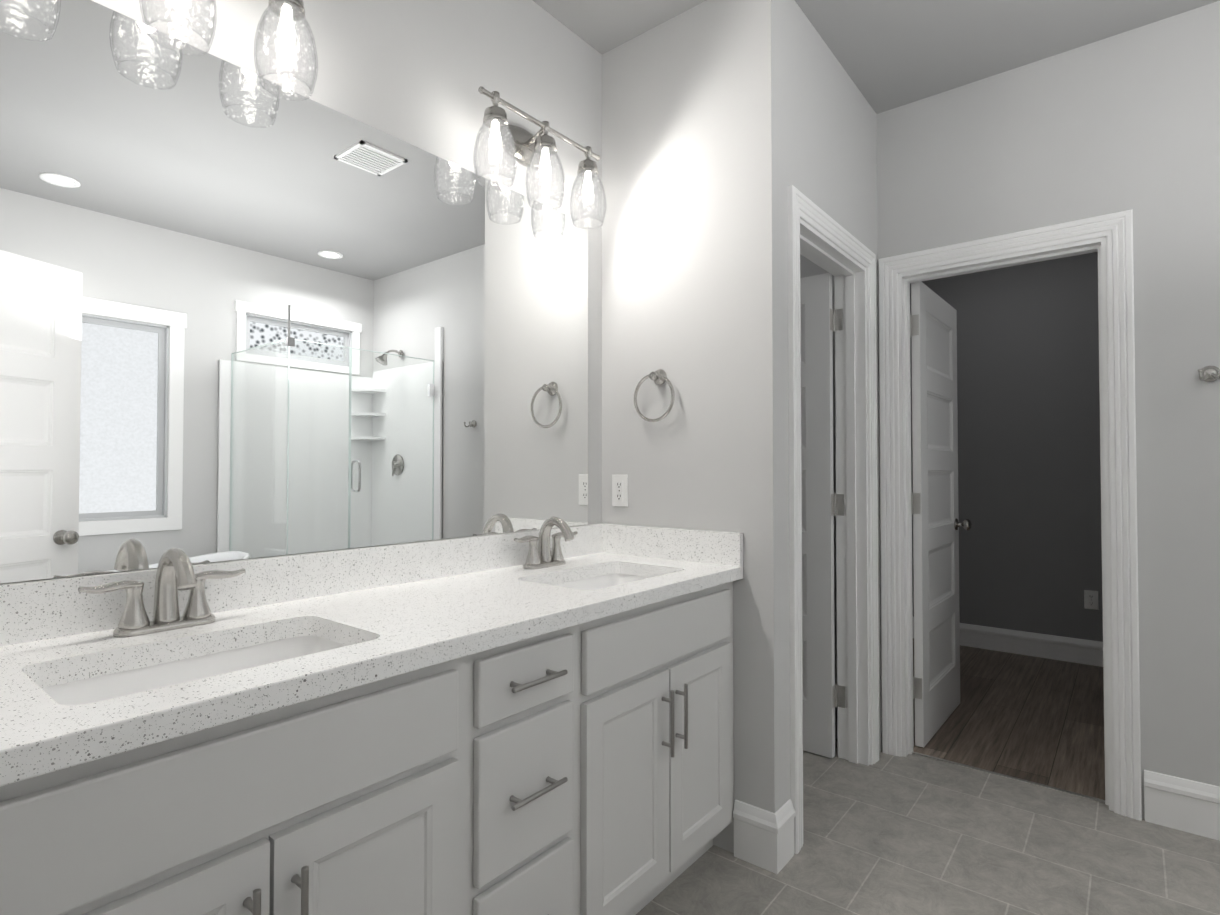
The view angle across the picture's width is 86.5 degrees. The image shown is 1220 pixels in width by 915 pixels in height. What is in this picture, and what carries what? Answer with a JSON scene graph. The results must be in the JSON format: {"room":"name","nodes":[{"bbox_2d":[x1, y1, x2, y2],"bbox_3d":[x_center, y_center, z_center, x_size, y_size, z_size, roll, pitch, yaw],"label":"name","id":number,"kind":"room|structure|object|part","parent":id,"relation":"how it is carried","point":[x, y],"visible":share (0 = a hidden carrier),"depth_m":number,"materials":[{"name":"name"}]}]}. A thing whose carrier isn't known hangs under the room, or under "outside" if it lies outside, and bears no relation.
{"room":"bathroom","nodes":[
{"label":"bathroom","id":0,"kind":"room"},
{"bbox_2d":[0,0,601,583],"bbox_3d":[-0.717,-0.142,1.634,0.127,2.753,2.050,-1,-1,39],"label":"mirror","id":1,"kind":"object","parent":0,"point":[244,314],"depth_m":1.50,"materials":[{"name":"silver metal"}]},
{"bbox_2d":[139,0,317,100],"bbox_3d":[-0.847,-0.943,1.266,0.162,0.269,0.536,-1,-1,39],"label":"sconce","id":2,"kind":"object","parent":1,"relation":"attached to","point":[288,12],"visible":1,"depth_m":1.38,"materials":[{"name":"clear glass"}]},
{"bbox_3d":[-0.833,-0.896,1.254,0.126,0.174,0.126,-1,-1,39],"label":"lamp shade","id":3,"kind":"part","parent":2,"relation":"part of","materials":[{"name":"clear glass"}]},
{"bbox_3d":[-0.705,-0.893,1.414,0.126,0.174,0.126,-1,-1,39],"label":"lamp shade","id":4,"kind":"part","parent":2,"relation":"part of","materials":[{"name":"clear glass"}]},
{"bbox_3d":[-0.705,-0.937,1.415,0.035,0.075,0.034,-1,-1,39],"label":"bulb","id":5,"kind":"part","parent":2,"relation":"part of","materials":[{"name":"white glass"}]},
{"bbox_2d":[473,86,605,228],"bbox_3d":[-0.217,-0.929,2.049,0.162,0.269,0.536,-1,-1,39],"label":"sconce","id":6,"kind":"object","parent":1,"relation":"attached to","point":[524,147],"visible":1,"depth_m":2.03,"materials":[{"name":"clear glass"}]},
{"bbox_3d":[-0.332,-0.884,1.877,0.126,0.174,0.126,-1,-1,39],"label":"lamp shade","id":7,"kind":"part","parent":6,"relation":"part of","materials":[{"name":"clear glass"}]},
{"bbox_3d":[-0.332,-0.929,1.878,0.035,0.075,0.034,-1,-1,39],"label":"bulb","id":8,"kind":"part","parent":6,"relation":"part of","materials":[{"name":"white glass"}]},
{"bbox_3d":[-0.203,-0.881,2.037,0.126,0.174,0.126,-1,-1,39],"label":"lamp shade","id":9,"kind":"part","parent":6,"relation":"part of","materials":[{"name":"clear glass"}]},
{"bbox_3d":[-0.203,-0.926,2.038,0.035,0.075,0.034,-1,-1,39],"label":"bulb","id":10,"kind":"part","parent":6,"relation":"part of","materials":[{"name":"white glass"}]},
{"bbox_3d":[-0.075,-0.878,2.196,0.126,0.174,0.126,-1,-1,39],"label":"lamp shade","id":11,"kind":"part","parent":6,"relation":"part of","materials":[{"name":"clear glass"}]},
{"bbox_3d":[-0.075,-0.923,2.197,0.035,0.075,0.034,-1,-1,39],"label":"bulb","id":12,"kind":"part","parent":6,"relation":"part of","materials":[{"name":"white glass"}]},
{"bbox_2d":[602,0,790,852],"bbox_3d":[-0.081,-0.126,2.515,1.575,2.753,0.120,-1,-1,39],"label":"wall","id":13,"kind":"structure","parent":0,"point":[695,221],"depth_m":2.11,"materials":[{"name":"grey paint"}]},
{"bbox_2d":[0,523,603,644],"bbox_3d":[-0.626,0.279,1.630,0.020,0.103,1.924,-1,-1,39],"label":"backsplash","id":14,"kind":"structure","parent":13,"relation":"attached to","point":[31,610],"depth_m":1.49,"materials":[{"name":"white stone"}]},
{"bbox_2d":[612,475,627,506],"bbox_3d":[0.035,0.119,2.333,0.070,0.115,0.008,-1,-1,39],"label":"outlet","id":15,"kind":"object","parent":13,"relation":"attached to","point":[619,490],"visible":1,"depth_m":2.33,"materials":[{"name":"white plastic"}]},
{"bbox_2d":[634,369,674,421],"bbox_3d":[0.158,-0.212,2.216,0.167,0.186,0.048,-1,-1,39],"label":"towel ring","id":16,"kind":"object","parent":13,"relation":"attached to","point":[658,377],"visible":0.96,"depth_m":2.21,"materials":[{"name":"silver metal"}]},
{"bbox_2d":[604,524,742,564],"bbox_3d":[0.194,0.290,2.192,0.552,0.103,0.020,-1,-1,39],"label":"backsplash","id":17,"kind":"structure","parent":13,"relation":"attached to","point":[718,547],"depth_m":2.16,"materials":[{"name":"white stone"}]},
{"bbox_2d":[733,799,795,873],"bbox_3d":[0.481,1.157,2.021,0.149,0.170,0.129,-1,-1,39],"label":"baseboard","id":18,"kind":"structure","parent":13,"relation":"attached to","point":[763,839],"depth_m":1.98,"materials":[{"name":"white wood"}]},
{"bbox_2d":[787,0,880,752],"bbox_3d":[0.820,-0.127,2.473,0.120,2.753,0.944,-1,-1,39],"label":"wall","id":19,"kind":"structure","parent":0,"point":[832,142],"depth_m":2.40,"materials":[{"name":"grey paint"}]},
{"bbox_2d":[800,273,837,757],"bbox_3d":[0.663,0.240,2.937,0.710,2.025,0.179,-1,-1,39],"label":"room door","id":20,"kind":"structure","parent":19,"relation":"in","point":[818,515],"depth_m":2.74,"materials":[{"name":"white wood"}]},
{"bbox_2d":[788,185,878,853],"bbox_3d":[0.790,0.193,2.430,0.160,2.112,0.854,-1,-1,39],"label":"door frame","id":21,"kind":"structure","parent":19,"relation":"attached to","point":[847,271],"depth_m":2.66,"materials":[{"name":"white wood"}]},
{"bbox_2d":[835,308,913,707],"bbox_3d":[1.138,0.209,2.769,0.379,1.670,0.029,0,-1,-15],"label":"hinge leaves","id":22,"kind":"object","parent":19,"relation":"attached to","point":[840,509],"visible":0.67,"depth_m":2.72,"materials":[{"name":"silver metal"}]},
{"bbox_2d":[533,0,1219,113],"bbox_3d":[1.061,-1.536,2.328,5.060,0.060,5.320,-1,-1,39],"label":"ceiling","id":23,"kind":"structure","parent":0,"point":[890,54],"depth_m":2.28,"materials":[{"name":"paint"}]},
{"bbox_2d":[636,638,1219,914],"bbox_3d":[1.061,1.276,2.276,5.060,0.060,5.320,-1,-1,39],"label":"floor","id":24,"kind":"structure","parent":0,"point":[908,834],"depth_m":2.13,"materials":[{"name":"grey tile"}]},
{"bbox_2d":[0,573,742,914],"bbox_3d":[-0.402,0.799,1.441,0.591,0.863,1.924,-1,-1,39],"label":"bathroom vanity","id":25,"kind":"object","parent":24,"relation":"on","point":[540,721],"depth_m":1.14,"materials":[{"name":"white wood"}]},
{"bbox_3d":[-0.598,0.816,0.797,0.018,0.537,0.336,-1,-1,39],"label":"door","id":26,"kind":"part","parent":25,"relation":"part of","materials":[{"name":"white wood"}]},
{"bbox_3d":[-0.491,0.676,0.891,0.036,0.170,0.013,-1,-1,39],"label":"handle","id":27,"kind":"part","parent":25,"relation":"part of","materials":[{"name":"silver metal"}]},
{"bbox_3d":[-0.450,0.677,0.942,0.036,0.170,0.013,-1,-1,39],"label":"handle","id":28,"kind":"part","parent":25,"relation":"part of","materials":[{"name":"silver metal"}]},
{"bbox_3d":[-0.386,0.820,1.060,0.018,0.537,0.328,-1,-1,39],"label":"door","id":29,"kind":"part","parent":25,"relation":"part of","materials":[{"name":"white wood"}]},
{"bbox_2d":[0,553,742,772],"bbox_3d":[-0.410,0.348,1.455,0.573,0.040,1.924,-1,-1,39],"label":"countertop","id":30,"kind":"structure","parent":25,"relation":"on","point":[383,627],"depth_m":1.16,"materials":[{"name":"white stone"}]},
{"bbox_2d":[72,547,247,636],"bbox_3d":[-0.807,0.246,1.205,0.145,0.155,0.270,-1,-1,39],"label":"faucet","id":31,"kind":"object","parent":30,"relation":"on","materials":[{"name":"silver metal"}]},
{"bbox_2d":[52,629,343,700],"bbox_3d":[-0.653,0.416,1.079,0.309,0.134,0.478,-1,-1,39],"label":"sink","id":32,"kind":"object","parent":30,"relation":"in","point":[129,674],"depth_m":1.17,"materials":[{"name":"white ceramic"}]},
{"bbox_2d":[508,517,579,568],"bbox_3d":[-0.167,0.260,2.000,0.145,0.155,0.270,-1,-1,39],"label":"faucet","id":33,"kind":"object","parent":30,"relation":"on","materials":[{"name":"silver metal"}]},
{"bbox_2d":[560,569,647,588],"bbox_3d":[-0.014,0.430,1.873,0.309,0.134,0.478,-1,-1,39],"label":"sink","id":34,"kind":"object","parent":30,"relation":"in","point":[589,580],"depth_m":2.08,"materials":[{"name":"white ceramic"}]},
{"bbox_3d":[-0.170,0.965,1.326,0.018,0.257,0.268,-1,-1,39],"label":"drawer","id":35,"kind":"part","parent":25,"relation":"part of","materials":[{"name":"white wood"}]},
{"bbox_3d":[-0.170,0.676,1.332,0.018,0.281,0.268,-1,-1,39],"label":"drawer","id":36,"kind":"part","parent":25,"relation":"part of","materials":[{"name":"white wood"}]},
{"bbox_3d":[-0.170,0.453,1.336,0.018,0.128,0.268,-1,-1,39],"label":"drawer","id":37,"kind":"part","parent":25,"relation":"part of","materials":[{"name":"white wood"}]},
{"bbox_3d":[-0.150,0.676,1.315,0.036,0.013,0.150,-1,-1,39],"label":"handle","id":38,"kind":"part","parent":25,"relation":"part of","materials":[{"name":"silver metal"}]},
{"bbox_3d":[-0.150,0.452,1.319,0.036,0.013,0.150,-1,-1,39],"label":"handle","id":39,"kind":"part","parent":25,"relation":"part of","materials":[{"name":"silver metal"}]},
{"bbox_3d":[0.046,0.830,1.596,0.018,0.537,0.335,-1,-1,39],"label":"door","id":40,"kind":"part","parent":25,"relation":"part of","materials":[{"name":"white wood"}]},
{"bbox_3d":[0.152,0.690,1.690,0.036,0.170,0.013,-1,-1,39],"label":"handle","id":41,"kind":"part","parent":25,"relation":"part of","materials":[{"name":"silver metal"}]},
{"bbox_3d":[0.193,0.691,1.741,0.036,0.170,0.013,-1,-1,39],"label":"handle","id":42,"kind":"part","parent":25,"relation":"part of","materials":[{"name":"silver metal"}]},
{"bbox_3d":[0.260,0.835,1.862,0.018,0.537,0.336,-1,-1,39],"label":"door","id":43,"kind":"part","parent":25,"relation":"part of","materials":[{"name":"white wood"}]},
{"bbox_2d":[912,751,1104,802],"bbox_3d":[1.540,1.249,2.553,0.674,0.004,0.014,-1,-1,39],"label":"trim","id":44,"kind":"structure","parent":24,"relation":"on","point":[1022,780],"depth_m":2.53,"materials":[{"name":"silver metal"}]},
{"bbox_2d":[910,252,1102,641],"bbox_3d":[2.566,-0.091,4.428,4.740,2.753,0.120,-1,-1,39],"label":"wall","id":45,"kind":"structure","parent":0,"point":[1029,484],"depth_m":4.21,"materials":[{"name":"paint"}]},
{"bbox_2d":[913,617,1102,666],"bbox_3d":[2.523,1.210,4.350,4.500,0.150,0.018,-1,-1,39],"label":"baseboard","id":46,"kind":"structure","parent":45,"relation":"attached to","point":[1074,650],"depth_m":4.17,"materials":[{"name":"white wood"}]},
{"bbox_2d":[1084,590,1098,609],"bbox_3d":[2.969,0.878,4.002,0.070,0.115,0.008,-1,-1,39],"label":"outlet","id":47,"kind":"object","parent":45,"relation":"attached to","point":[1090,599],"visible":1,"depth_m":4.00,"materials":[{"name":"white plastic"}]},
{"bbox_2d":[800,1,1219,818],"bbox_3d":[1.617,-0.126,2.514,4.460,2.753,0.120,-1,-1,39],"label":"wall","id":48,"kind":"structure","parent":0,"point":[1122,121],"depth_m":2.24,"materials":[{"name":"grey paint"}]},
{"bbox_2d":[835,707,836,738],"bbox_3d":[0.507,1.180,3.317,1.493,0.170,0.022,-1,-1,39],"label":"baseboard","id":49,"kind":"structure","parent":48,"relation":"attached to","point":[835,723],"depth_m":2.89,"materials":[{"name":"white"}]},
{"bbox_2d":[910,282,971,747],"bbox_3d":[1.559,0.243,3.089,0.179,2.025,0.710,-1,-1,40],"label":"bedroom door","id":50,"kind":"structure","parent":48,"relation":"in","point":[937,524],"depth_m":3.01,"materials":[{"name":"white wood"}]},
{"bbox_3d":[1.783,0.339,3.272,0.072,0.062,0.062,-1,-1,40],"label":"knob","id":51,"kind":"part","parent":50,"relation":"part of","materials":[{"name":"silver metal"}]},
{"bbox_2d":[878,209,1141,820],"bbox_3d":[1.535,0.196,2.566,0.854,2.112,0.146,-1,-1,39],"label":"door frame","id":52,"kind":"structure","parent":48,"relation":"attached to","point":[1115,229],"depth_m":2.36,"materials":[{"name":"white wood"}]},
{"bbox_2d":[1144,770,1219,840],"bbox_3d":[2.144,1.156,1.977,0.795,0.170,0.019,-1,-1,39],"label":"baseboard","id":53,"kind":"structure","parent":48,"relation":"attached to","point":[1185,805],"depth_m":2.16,"materials":[{"name":"white wood"}]},
{"bbox_2d":[1198,366,1219,381],"bbox_3d":[1.962,-0.277,2.119,0.068,0.054,0.067,-1,-1,39],"label":"robe hook","id":54,"kind":"object","parent":48,"relation":"attached to","point":[1209,373],"visible":0.98,"depth_m":2.13,"materials":[{"name":"silver metal"}]}
]}

